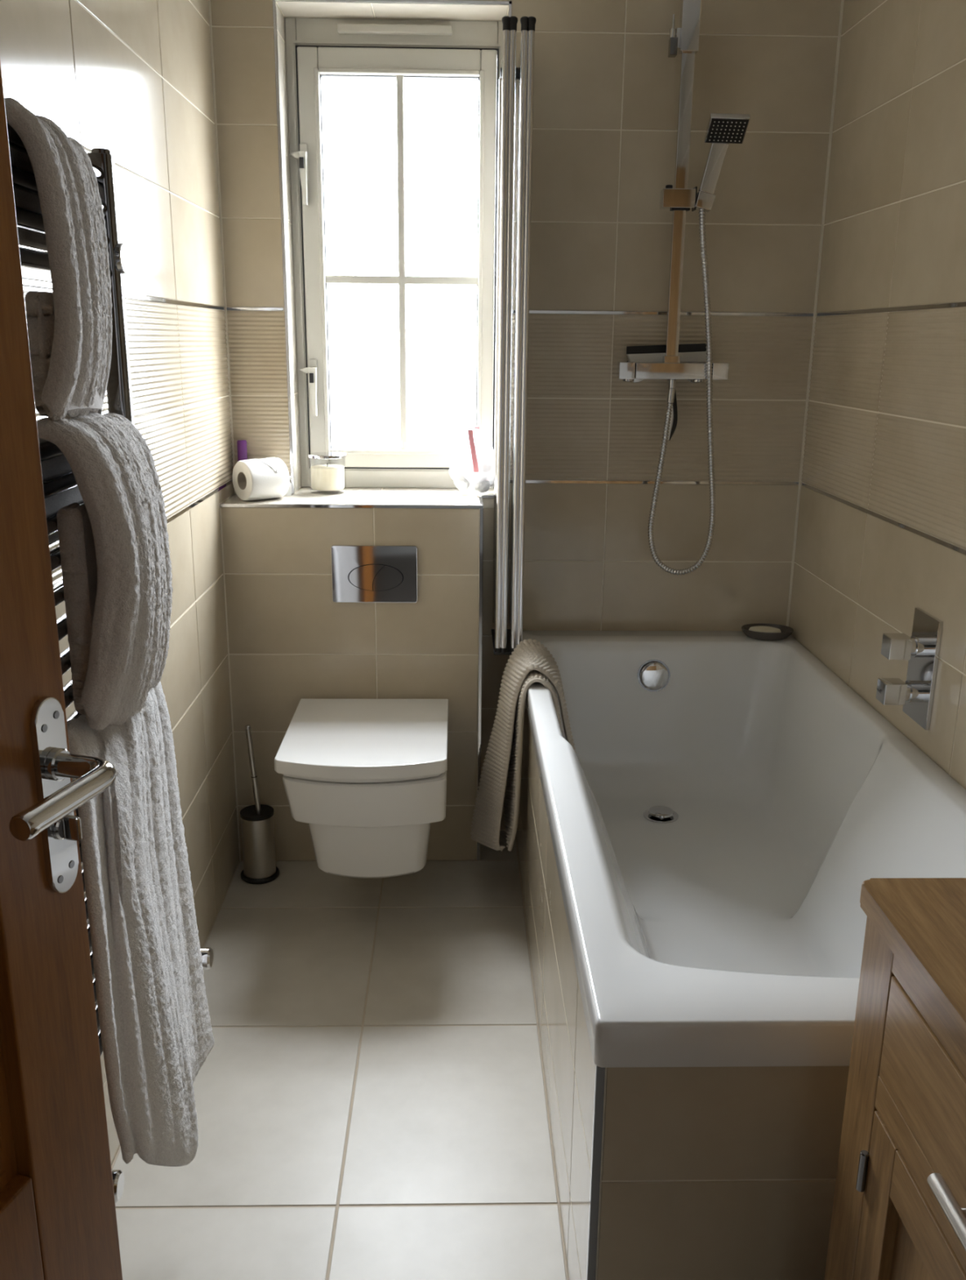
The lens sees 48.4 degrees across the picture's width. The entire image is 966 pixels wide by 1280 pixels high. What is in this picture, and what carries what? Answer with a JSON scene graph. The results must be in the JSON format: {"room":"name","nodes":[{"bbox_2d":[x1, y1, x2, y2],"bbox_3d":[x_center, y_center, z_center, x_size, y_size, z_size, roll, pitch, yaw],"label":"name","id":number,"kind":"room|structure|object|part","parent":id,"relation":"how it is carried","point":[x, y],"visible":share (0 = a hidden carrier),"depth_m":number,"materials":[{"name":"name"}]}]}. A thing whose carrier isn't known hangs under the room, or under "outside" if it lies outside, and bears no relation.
{"room":"bathroom","nodes":[
{"label":"bathroom","id":0,"kind":"room"},
{"bbox_2d":[0,0,239,1165],"bbox_3d":[-0.648,-0.255,1.524,0.121,2.470,2.900,0,16,-1],"label":"wall","id":1,"kind":"structure","parent":0,"point":[131,79],"depth_m":2.11,"materials":[{"name":"beige tile"}]},
{"bbox_2d":[0,61,122,1279],"bbox_3d":[-0.437,0.144,0.543,0.110,1.977,0.762,5,16,15],"label":"door","id":2,"kind":"structure","parent":1,"relation":"in","point":[58,1219],"depth_m":0.88,"materials":[{"name":"brown wood"}]},
{"bbox_3d":[-0.469,-0.089,0.488,0.010,1.278,0.562,5,16,15],"label":"panel","id":3,"kind":"part","parent":2,"relation":"part of","materials":[{"name":"brown wood"}]},
{"bbox_3d":[-0.475,0.590,0.677,0.040,0.140,0.554,5,16,15],"label":"rail","id":4,"kind":"part","parent":2,"relation":"part of","materials":[{"name":"brown wood"}]},
{"bbox_3d":[-0.329,0.134,0.771,0.021,0.021,0.009,5,16,15],"label":"lever","id":5,"kind":"part","parent":2,"relation":"part of","materials":[{"name":"silver metal"}]},
{"bbox_3d":[-0.355,0.130,0.893,0.006,0.174,0.035,5,16,15],"label":"handle plate","id":6,"kind":"part","parent":2,"relation":"part of","materials":[{"name":"silver metal"}]},
{"bbox_3d":[-0.332,0.117,0.831,0.058,0.020,0.117,5,16,15],"label":"lever","id":7,"kind":"part","parent":2,"relation":"part of","materials":[{"name":"silver metal"}]},
{"bbox_2d":[6,122,213,1203],"bbox_3d":[-0.499,0.010,1.300,0.170,1.184,0.508,0,16,-1],"label":"towel radiator","id":8,"kind":"object","parent":1,"relation":"attached to","point":[118,389],"visible":0.16,"depth_m":1.35,"materials":[{"name":"grey metal"}]},
{"bbox_3d":[-0.488,-0.221,1.235,0.021,0.021,0.450,0,16,-1],"label":"rail","id":9,"kind":"part","parent":8,"relation":"part of","materials":[{"name":"metal"}]},
{"bbox_3d":[-0.489,-0.104,1.268,0.021,0.021,0.450,0,16,-1],"label":"rail","id":10,"kind":"part","parent":8,"relation":"part of","materials":[{"name":"metal"}]},
{"bbox_3d":[-0.485,-0.530,1.149,0.021,0.021,0.450,0,16,-1],"label":"rail","id":11,"kind":"part","parent":8,"relation":"part of","materials":[{"name":"metal"}]},
{"bbox_2d":[4,97,112,420],"bbox_3d":[-0.471,-0.412,1.223,0.090,0.331,0.250,0,16,-1],"label":"hand towel","id":12,"kind":"object","parent":8,"relation":"hanging from","point":[69,326],"visible":0.92,"depth_m":1.15,"materials":[{"name":"white fabric"}]},
{"bbox_3d":[-0.489,-0.065,1.279,0.021,0.021,0.450,0,16,-1],"label":"rail","id":13,"kind":"part","parent":8,"relation":"part of","materials":[{"name":"metal"}]},
{"bbox_3d":[-0.485,-0.492,1.160,0.021,0.021,0.450,0,16,-1],"label":"rail","id":14,"kind":"part","parent":8,"relation":"part of","materials":[{"name":"metal"}]},
{"bbox_3d":[-0.488,-0.182,1.246,0.021,0.021,0.450,0,16,-1],"label":"rail","id":15,"kind":"part","parent":8,"relation":"part of","materials":[{"name":"metal"}]},
{"bbox_3d":[-0.490,-0.026,1.290,0.021,0.021,0.450,0,16,-1],"label":"rail","id":16,"kind":"part","parent":8,"relation":"part of","materials":[{"name":"silver metal"}]},
{"bbox_3d":[-0.485,-0.455,1.170,0.021,0.021,0.450,0,16,-1],"label":"rail","id":17,"kind":"part","parent":8,"relation":"part of","materials":[{"name":"metal"}]},
{"bbox_3d":[-0.488,-0.143,1.257,0.021,0.021,0.450,0,16,-1],"label":"rail","id":18,"kind":"part","parent":8,"relation":"part of","materials":[{"name":"metal"}]},
{"bbox_3d":[-0.490,0.013,1.301,0.021,0.021,0.450,0,16,-1],"label":"rail","id":19,"kind":"part","parent":8,"relation":"part of","materials":[{"name":"silver metal"}]},
{"bbox_3d":[-0.486,-0.416,1.181,0.021,0.021,0.450,0,16,-1],"label":"rail","id":20,"kind":"part","parent":8,"relation":"part of","materials":[{"name":"metal"}]},
{"bbox_3d":[-0.490,0.052,1.312,0.021,0.021,0.450,0,16,-1],"label":"rail","id":21,"kind":"part","parent":8,"relation":"part of","materials":[{"name":"silver metal"}]},
{"bbox_3d":[-0.491,0.091,1.322,0.021,0.021,0.450,0,16,-1],"label":"rail","id":22,"kind":"part","parent":8,"relation":"part of","materials":[{"name":"silver metal"}]},
{"bbox_3d":[-0.492,0.241,1.364,0.021,0.021,0.450,0,16,-1],"label":"rail","id":23,"kind":"part","parent":8,"relation":"part of","materials":[{"name":"metal"}]},
{"bbox_3d":[-0.493,0.279,1.375,0.021,0.021,0.450,0,16,-1],"label":"rail","id":24,"kind":"part","parent":8,"relation":"part of","materials":[{"name":"metal"}]},
{"bbox_3d":[-0.493,0.316,1.385,0.021,0.021,0.450,0,16,-1],"label":"rail","id":25,"kind":"part","parent":8,"relation":"part of","materials":[{"name":"metal"}]},
{"bbox_3d":[-0.493,0.353,1.395,0.021,0.021,0.450,0,16,-1],"label":"rail","id":26,"kind":"part","parent":8,"relation":"part of","materials":[{"name":"metal"}]},
{"bbox_3d":[-0.494,0.390,1.406,0.021,0.021,0.450,0,16,-1],"label":"rail","id":27,"kind":"part","parent":8,"relation":"part of","materials":[{"name":"metal"}]},
{"bbox_3d":[-0.494,0.427,1.416,0.021,0.021,0.450,0,16,-1],"label":"rail","id":28,"kind":"part","parent":8,"relation":"part of","materials":[{"name":"metal"}]},
{"bbox_3d":[-0.494,0.464,1.426,0.021,0.021,0.450,0,16,-1],"label":"rail","id":29,"kind":"part","parent":8,"relation":"part of","materials":[{"name":"metal"}]},
{"bbox_3d":[-0.495,0.501,1.437,0.021,0.021,0.450,0,16,-1],"label":"rail","id":30,"kind":"part","parent":8,"relation":"part of","materials":[{"name":"silver metal"}]},
{"bbox_2d":[36,411,173,729],"bbox_3d":[-0.459,-0.081,1.341,0.128,0.402,0.298,0,16,-1],"label":"hand towel","id":31,"kind":"object","parent":8,"relation":"hanging from","point":[115,561],"visible":0.92,"depth_m":1.23,"materials":[{"name":"white fabric"}]},
{"bbox_2d":[66,681,214,1166],"bbox_3d":[-0.457,0.406,1.397,0.128,0.680,0.448,0,16,-1],"label":"bath towel","id":32,"kind":"object","parent":8,"relation":"hanging from","point":[156,1030],"visible":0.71,"depth_m":1.30,"materials":[{"name":"white fabric"}]},
{"bbox_2d":[22,278,225,310],"bbox_3d":[-0.583,-0.438,1.306,0.002,0.008,2.578,0,16,-1],"label":"trim","id":33,"kind":"structure","parent":1,"relation":"attached to","point":[25,282],"depth_m":1.93,"materials":[{"name":"silver metal"}]},
{"bbox_2d":[166,479,232,523],"bbox_3d":[-0.587,-0.049,1.415,0.002,0.008,2.578,0,16,-1],"label":"trim","id":34,"kind":"structure","parent":1,"relation":"attached to","point":[181,512],"depth_m":2.29,"materials":[{"name":"silver metal"}]},
{"bbox_2d":[208,0,235,493],"bbox_3d":[-0.608,-1.054,2.473,0.005,1.438,0.005,0,16,-1],"label":"trim","id":35,"kind":"structure","parent":1,"relation":"attached to","point":[209,1],"depth_m":2.50,"materials":[{"name":"beige plastic"}]},
{"bbox_2d":[219,507,240,861],"bbox_3d":[-0.615,0.128,2.622,0.004,0.904,0.004,0,16,-1],"label":"trim","id":36,"kind":"structure","parent":1,"relation":"attached to","point":[228,654],"depth_m":2.61,"materials":[{"name":"silver plastic"}]},
{"bbox_2d":[111,830,568,1279],"bbox_3d":[0.107,0.896,1.800,1.651,0.120,3.020,0,16,-1],"label":"floor","id":37,"kind":"structure","parent":0,"point":[371,1098],"depth_m":1.89,"materials":[{"name":"beige tile"}]},
{"bbox_2d":[240,724,279,884],"bbox_3d":[-0.551,0.394,2.615,0.094,0.396,0.094,0,16,-1],"label":"toilet brush","id":38,"kind":"object","parent":37,"relation":"on","point":[257,824],"visible":1,"depth_m":2.61,"materials":[{"name":"silver metal"}]},
{"bbox_3d":[-0.553,0.319,2.593,0.032,0.233,0.013,7,17,22],"label":"handle","id":39,"kind":"part","parent":38,"relation":"part of","materials":[{"name":"silver metal"}]},
{"bbox_2d":[824,877,965,1279],"bbox_3d":[0.580,0.699,0.811,0.507,0.800,0.656,0,16,-1],"label":"vanity cabinet","id":40,"kind":"object","parent":37,"relation":"on","point":[899,1211],"visible":1,"depth_m":0.94,"materials":[{"name":"brown wood"}]},
{"bbox_3d":[0.381,0.632,1.085,0.045,0.777,0.066,0,16,-1],"label":"corner post","id":41,"kind":"part","parent":40,"relation":"part of","materials":[{"name":"brown wood"}]},
{"bbox_3d":[0.375,0.709,0.940,0.006,0.411,0.158,0,16,-1],"label":"door","id":42,"kind":"part","parent":40,"relation":"part of","materials":[{"name":"brown wood"}]},
{"bbox_3d":[0.382,0.483,0.745,0.030,0.033,0.507,0,16,-1],"label":"rail","id":43,"kind":"part","parent":40,"relation":"part of","materials":[{"name":"brown wood"}]},
{"bbox_3d":[0.376,0.415,0.726,0.019,0.104,0.502,0,16,-1],"label":"drawer","id":44,"kind":"part","parent":40,"relation":"part of","materials":[{"name":"brown wood"}]},
{"bbox_3d":[0.373,0.491,0.879,0.021,0.050,0.150,0,16,-1],"label":"door rail","id":45,"kind":"part","parent":40,"relation":"part of","materials":[{"name":"brown wood"}]},
{"bbox_3d":[0.384,0.349,0.708,0.030,0.029,0.507,0,16,-1],"label":"rail","id":46,"kind":"part","parent":40,"relation":"part of","materials":[{"name":"brown wood"}]},
{"bbox_3d":[0.351,0.407,0.761,0.033,0.009,0.009,0,16,-1],"label":"post","id":47,"kind":"part","parent":40,"relation":"part of","materials":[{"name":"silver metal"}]},
{"bbox_2d":[219,487,493,860],"bbox_3d":[-0.288,0.077,2.800,0.664,0.912,0.355,0,16,-1],"label":"wall","id":48,"kind":"structure","parent":0,"point":[289,642],"depth_m":2.59,"materials":[{"name":"beige tile"}]},
{"bbox_2d":[236,440,247,461],"bbox_3d":[-0.586,-0.420,2.626,0.026,0.134,0.026,0,16,-1],"label":"tube","id":49,"kind":"object","parent":48,"relation":"on","point":[242,449],"visible":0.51,"depth_m":2.61,"materials":[{"name":"purple plastic"}]},
{"bbox_2d":[231,457,289,501],"bbox_3d":[-0.530,-0.385,2.566,0.102,0.097,0.096,-13,21,-41],"label":"toilet roll","id":50,"kind":"object","parent":48,"relation":"on","point":[253,479],"visible":1,"depth_m":2.54,"materials":[{"name":"white paper"}]},
{"bbox_2d":[284,475,293,496],"bbox_3d":[-0.480,-0.380,2.646,0.030,0.048,0.024,0,16,-1],"label":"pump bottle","id":51,"kind":"object","parent":48,"relation":"on","point":[289,491],"visible":0.36,"depth_m":2.64,"materials":[{"name":"white plastic"}]},
{"bbox_2d":[307,452,346,493],"bbox_3d":[-0.389,-0.417,2.694,0.095,0.096,0.095,0,16,-1],"label":"candle jar","id":52,"kind":"object","parent":48,"relation":"on","point":[325,477],"visible":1,"depth_m":2.66,"materials":[{"name":"clear glass"}]},
{"bbox_3d":[-0.389,-0.460,2.682,0.095,0.008,0.095,0,16,-1],"label":"lid","id":53,"kind":"part","parent":52,"relation":"part of","materials":[{"name":"silver metal"}]},
{"bbox_2d":[219,503,483,508],"bbox_3d":[-0.306,-0.312,2.511,0.613,0.008,0.009,0,16,-1],"label":"trim","id":54,"kind":"structure","parent":48,"relation":"attached to","point":[228,505],"depth_m":2.51,"materials":[{"name":"silver metal"}]},
{"bbox_2d":[274,698,448,878],"bbox_3d":[-0.261,0.339,2.457,0.360,0.290,0.447,0,16,-1],"label":"toilet","id":55,"kind":"object","parent":48,"relation":"attached to","point":[366,777],"visible":1,"depth_m":2.30,"materials":[{"name":"white ceramic"}]},
{"bbox_3d":[-0.259,0.216,2.415,0.360,0.031,0.433,0,16,-1],"label":"lid","id":56,"kind":"part","parent":55,"relation":"part of","materials":[{"name":"white ceramic"}]},
{"bbox_3d":[-0.259,0.235,2.428,0.339,0.013,0.414,0,16,-1],"label":"seat","id":57,"kind":"part","parent":55,"relation":"part of","materials":[{"name":"white plastic"}]},
{"bbox_3d":[-0.254,0.292,2.449,0.346,0.106,0.438,0,16,-1],"label":"bowl","id":58,"kind":"part","parent":55,"relation":"part of","materials":[{"name":"white ceramic"}]},
{"bbox_2d":[330,545,417,602],"bbox_3d":[-0.257,-0.156,2.545,0.202,0.138,0.012,0,16,-1],"label":"flush plate","id":59,"kind":"object","parent":48,"relation":"attached to","point":[359,573],"visible":1,"depth_m":2.54,"materials":[{"name":"silver metal"}]},
{"bbox_2d":[448,425,493,493],"bbox_3d":[-0.018,-0.451,2.680,0.134,0.172,0.101,0,16,-1],"label":"bag","id":60,"kind":"object","parent":48,"relation":"on","point":[473,459],"visible":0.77,"depth_m":2.65,"materials":[{"name":"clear plastic"}]},
{"bbox_2d":[453,474,468,490],"bbox_3d":[-0.051,-0.397,2.678,0.042,0.046,0.047,0,16,-1],"label":"ball","id":61,"kind":"object","parent":60,"relation":"in","point":[460,482],"visible":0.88,"depth_m":2.66,"materials":[{"name":"white fabric"}]},
{"bbox_2d":[475,480,490,493],"bbox_3d":[-0.004,-0.389,2.681,0.045,0.046,0.041,0,16,-1],"label":"ball","id":62,"kind":"object","parent":60,"relation":"in","point":[484,486],"visible":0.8,"depth_m":2.67,"materials":[{"name":"white fabric"}]},
{"bbox_2d":[476,508,483,860],"bbox_3d":[-0.007,0.129,2.640,0.008,0.905,0.007,0,16,-1],"label":"trim","id":63,"kind":"structure","parent":48,"relation":"attached to","point":[481,532],"depth_m":2.61,"materials":[{"name":"silver metal"}]},
{"bbox_2d":[478,495,483,505],"bbox_3d":[-0.005,-0.335,2.603,0.008,0.008,0.167,0,16,-1],"label":"trim","id":64,"kind":"structure","parent":48,"relation":"attached to","point":[480,498],"depth_m":2.59,"materials":[{"name":"silver metal"}]},
{"bbox_2d":[481,494,493,497],"bbox_3d":[0.022,-0.358,2.687,0.049,0.008,0.008,0,16,-1],"label":"trim","id":65,"kind":"structure","parent":48,"relation":"attached to","point":[482,495],"depth_m":2.68,"materials":[{"name":"white plastic"}]},
{"bbox_2d":[210,0,840,830],"bbox_3d":[0.089,-0.583,2.728,1.414,2.470,0.206,0,16,-1],"label":"wall","id":66,"kind":"structure","parent":0,"point":[606,91],"depth_m":2.56,"materials":[{"name":"beige tile"}]},
{"bbox_2d":[226,306,283,311],"bbox_3d":[-0.542,-0.785,2.551,0.136,0.008,0.002,0,16,-1],"label":"trim","id":67,"kind":"structure","parent":66,"relation":"attached to","point":[233,308],"depth_m":2.55,"materials":[{"name":"silver metal"}]},
{"bbox_2d":[271,0,294,494],"bbox_3d":[-0.467,-0.892,2.526,0.007,1.099,0.008,0,16,-1],"label":"trim","id":68,"kind":"structure","parent":66,"relation":"attached to","point":[274,15],"depth_m":2.51,"materials":[{"name":"white plastic"}]},
{"bbox_2d":[275,0,511,5],"bbox_3d":[-0.201,-1.417,2.386,0.530,0.007,0.008,0,16,-1],"label":"trim","id":69,"kind":"structure","parent":66,"relation":"attached to","point":[411,2],"depth_m":2.38,"materials":[{"name":"white plastic"}]},
{"bbox_2d":[284,17,502,488],"bbox_3d":[-0.209,-0.925,2.666,0.518,1.093,0.100,0,16,-1],"label":"window","id":70,"kind":"structure","parent":66,"relation":"in","point":[317,48],"depth_m":2.61,"materials":[{"name":"grey plastic"}]},
{"bbox_3d":[-0.429,-1.103,2.573,0.019,0.118,0.020,0,16,-1],"label":"handle","id":71,"kind":"part","parent":70,"relation":"part of","materials":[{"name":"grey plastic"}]},
{"bbox_3d":[-0.428,-1.144,2.574,0.018,0.080,0.008,0,16,-1],"label":"handle plate","id":72,"kind":"part","parent":70,"relation":"part of","materials":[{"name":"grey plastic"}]},
{"bbox_3d":[-0.426,-0.625,2.707,0.019,0.118,0.020,0,16,-1],"label":"handle","id":73,"kind":"part","parent":70,"relation":"part of","materials":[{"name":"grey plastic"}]},
{"bbox_3d":[-0.426,-0.665,2.708,0.018,0.080,0.008,0,16,-1],"label":"handle plate","id":74,"kind":"part","parent":70,"relation":"part of","materials":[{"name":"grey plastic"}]},
{"bbox_2d":[337,23,452,35],"bbox_3d":[-0.205,-1.424,2.509,0.267,0.018,0.022,0,16,-1],"label":"vent","id":75,"kind":"object","parent":70,"relation":"attached to","point":[343,29],"depth_m":2.50,"materials":[{"name":"grey plastic"}]},
{"bbox_2d":[508,0,511,17],"bbox_3d":[0.056,-0.887,2.540,0.007,1.105,0.008,0,16,-1],"label":"trim","id":76,"kind":"structure","parent":66,"relation":"attached to","point":[509,4],"depth_m":2.39,"materials":[{"name":"white plastic"}]},
{"bbox_2d":[491,16,536,654],"bbox_3d":[0.066,-0.648,2.479,0.073,1.354,0.236,0,16,-1],"label":"screen","id":77,"kind":"object","parent":66,"relation":"attached to","point":[504,641],"visible":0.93,"depth_m":2.38,"materials":[{"name":"silver metal"}]},
{"bbox_3d":[0.039,-0.642,2.477,0.005,1.288,0.196,0,16,-1],"label":"glass panel","id":78,"kind":"part","parent":77,"relation":"part of","materials":[{"name":"clear glass"}]},
{"bbox_3d":[0.077,-0.642,2.478,0.005,1.288,0.196,0,16,-1],"label":"glass panel","id":79,"kind":"part","parent":77,"relation":"part of","materials":[{"name":"clear glass"}]},
{"bbox_2d":[510,480,798,484],"bbox_3d":[0.425,-0.393,2.683,0.737,0.008,0.002,0,16,-1],"label":"trim","id":80,"kind":"structure","parent":66,"relation":"attached to","point":[583,482],"depth_m":2.68,"materials":[{"name":"silver metal"}]},
{"bbox_2d":[512,310,813,316],"bbox_3d":[0.428,-0.782,2.575,0.737,0.008,0.002,0,16,-1],"label":"trim","id":81,"kind":"structure","parent":66,"relation":"attached to","point":[549,312],"depth_m":2.57,"materials":[{"name":"silver metal"}]},
{"bbox_2d":[616,0,750,575],"bbox_3d":[0.449,-0.803,2.494,0.262,1.333,0.155,0,16,-1],"label":"shower","id":82,"kind":"object","parent":66,"relation":"attached to","point":[722,130],"visible":0.98,"depth_m":2.45,"materials":[{"name":"silver metal"}]},
{"bbox_3d":[0.337,-0.636,2.538,0.038,0.039,0.040,0,16,-1],"label":"temperature knob","id":83,"kind":"part","parent":82,"relation":"part of","materials":[{"name":"silver metal"}]},
{"bbox_2d":[626,343,706,440],"bbox_3d":[0.440,-0.599,2.599,0.194,0.229,0.028,0,16,-1],"label":"squeegee","id":84,"kind":"object","parent":82,"relation":"hanging from","point":[688,353],"visible":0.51,"depth_m":2.57,"materials":[{"name":"black rubber"}]},
{"bbox_3d":[0.441,-0.698,2.576,0.194,0.027,0.007,0,16,-1],"label":"blade","id":85,"kind":"part","parent":84,"relation":"part of","materials":[{"name":"black rubber"}]},
{"bbox_3d":[0.455,-0.578,2.602,0.034,0.188,0.020,11,19,33],"label":"handle","id":86,"kind":"part","parent":84,"relation":"part of","materials":[{"name":"black rubber"}]},
{"bbox_3d":[0.420,-1.022,2.429,0.016,0.009,0.016,0,16,-1],"label":"clamp knob","id":87,"kind":"part","parent":82,"relation":"part of","materials":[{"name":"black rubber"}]},
{"bbox_2d":[662,355,679,362],"bbox_3d":[0.445,-0.662,2.538,0.038,0.018,0.024,0,16,-1],"label":"bracket","id":88,"kind":"object","parent":82,"relation":"attached to","point":[665,358],"depth_m":2.53,"materials":[{"name":"silver metal"}]},
{"bbox_2d":[667,378,675,388],"bbox_3d":[0.448,-0.607,2.548,0.018,0.023,0.018,0,16,-1],"label":"outlet","id":89,"kind":"object","parent":82,"relation":"attached to","point":[672,382],"depth_m":2.54,"materials":[{"name":"silver metal"}]},
{"bbox_3d":[0.448,-1.032,2.435,0.029,0.782,0.012,0,16,-1],"label":"riser rail","id":90,"kind":"part","parent":82,"relation":"part of","materials":[{"name":"silver metal"}]},
{"bbox_3d":[0.557,-0.635,2.543,0.038,0.039,0.040,0,16,-1],"label":"flow knob","id":91,"kind":"part","parent":82,"relation":"part of","materials":[{"name":"silver metal"}]},
{"bbox_2d":[786,0,844,626],"bbox_3d":[0.798,-0.883,2.553,0.006,1.785,0.006,0,16,-1],"label":"trim","id":92,"kind":"structure","parent":66,"relation":"attached to","point":[839,35],"depth_m":2.57,"materials":[{"name":"beige plastic"}]},
{"bbox_2d":[515,701,848,1279],"bbox_3d":[0.456,0.496,2.079,0.697,0.506,1.639,0,16,-1],"label":"bath panel","id":93,"kind":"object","parent":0,"point":[663,1173],"depth_m":1.28,"materials":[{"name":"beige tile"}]},
{"bbox_2d":[522,630,965,1067],"bbox_3d":[0.455,0.380,2.036,0.704,0.376,1.660,0,16,-1],"label":"bath","id":94,"kind":"object","parent":93,"relation":"on","point":[724,805],"visible":0.8,"depth_m":2.15,"materials":[{"name":"white ceramic"}]},
{"bbox_2d":[470,638,576,851],"bbox_3d":[0.106,0.272,2.482,0.265,0.516,0.231,0,16,-1],"label":"towel","id":95,"kind":"object","parent":94,"relation":"on","point":[530,662],"visible":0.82,"depth_m":2.43,"materials":[{"name":"fabric"}]},
{"bbox_2d":[741,623,793,640],"bbox_3d":[0.719,-0.018,2.724,0.129,0.026,0.093,0,16,-1],"label":"soap dish","id":96,"kind":"object","parent":94,"relation":"on","point":[786,631],"visible":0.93,"depth_m":2.70,"materials":[{"name":"grey"}]},
{"bbox_2d":[748,626,781,632],"bbox_3d":[0.712,-0.023,2.718,0.078,0.019,0.054,0,16,-1],"label":"soap bar","id":97,"kind":"object","parent":96,"relation":"in","point":[757,628],"visible":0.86,"depth_m":2.70,"materials":[{"name":"beige"}]},
{"bbox_2d":[788,0,965,789],"bbox_3d":[0.881,-0.250,1.560,0.121,2.470,2.900,0,16,-1],"label":"wall","id":98,"kind":"structure","parent":0,"point":[886,424],"depth_m":2.13,"materials":[{"name":"beige tile"}]},
{"bbox_2d":[800,482,965,555],"bbox_3d":[0.824,-0.045,1.449,0.002,0.008,2.578,0,16,-1],"label":"trim","id":99,"kind":"structure","parent":98,"relation":"attached to","point":[953,547],"depth_m":2.13,"materials":[{"name":"silver metal"}]},
{"bbox_2d":[815,302,965,316],"bbox_3d":[0.828,-0.434,1.341,0.002,0.008,2.578,0,16,-1],"label":"trim","id":100,"kind":"structure","parent":98,"relation":"attached to","point":[959,304],"depth_m":2.10,"materials":[{"name":"silver metal"}]},
{"bbox_2d":[875,607,942,729],"bbox_3d":[0.771,0.052,1.976,0.080,0.204,0.105,0,16,-1],"label":"valve","id":101,"kind":"object","parent":98,"relation":"attached to","point":[922,649],"visible":1,"depth_m":1.95,"materials":[{"name":"silver metal"}]},
{"bbox_3d":[0.751,0.095,1.978,0.040,0.040,0.040,0,16,-1],"label":"knob","id":102,"kind":"part","parent":101,"relation":"part of","materials":[{"name":"silver metal"}]},
{"bbox_3d":[0.752,0.012,1.954,0.040,0.040,0.040,0,16,-1],"label":"knob","id":103,"kind":"part","parent":101,"relation":"part of","materials":[{"name":"silver metal"}]},
{"bbox_3d":[0.785,0.095,1.978,0.036,0.041,0.041,0,16,-1],"label":"stem","id":104,"kind":"part","parent":101,"relation":"part of","materials":[{"name":"silver metal"}]},
{"bbox_3d":[0.786,0.012,1.955,0.036,0.041,0.041,0,16,-1],"label":"stem","id":105,"kind":"part","parent":101,"relation":"part of","materials":[{"name":"silver metal"}]},
{"bbox_3d":[0.807,0.052,1.977,0.008,0.204,0.105,0,16,-1],"label":"plate","id":106,"kind":"part","parent":101,"relation":"part of","materials":[{"name":"silver metal"}]}
]}

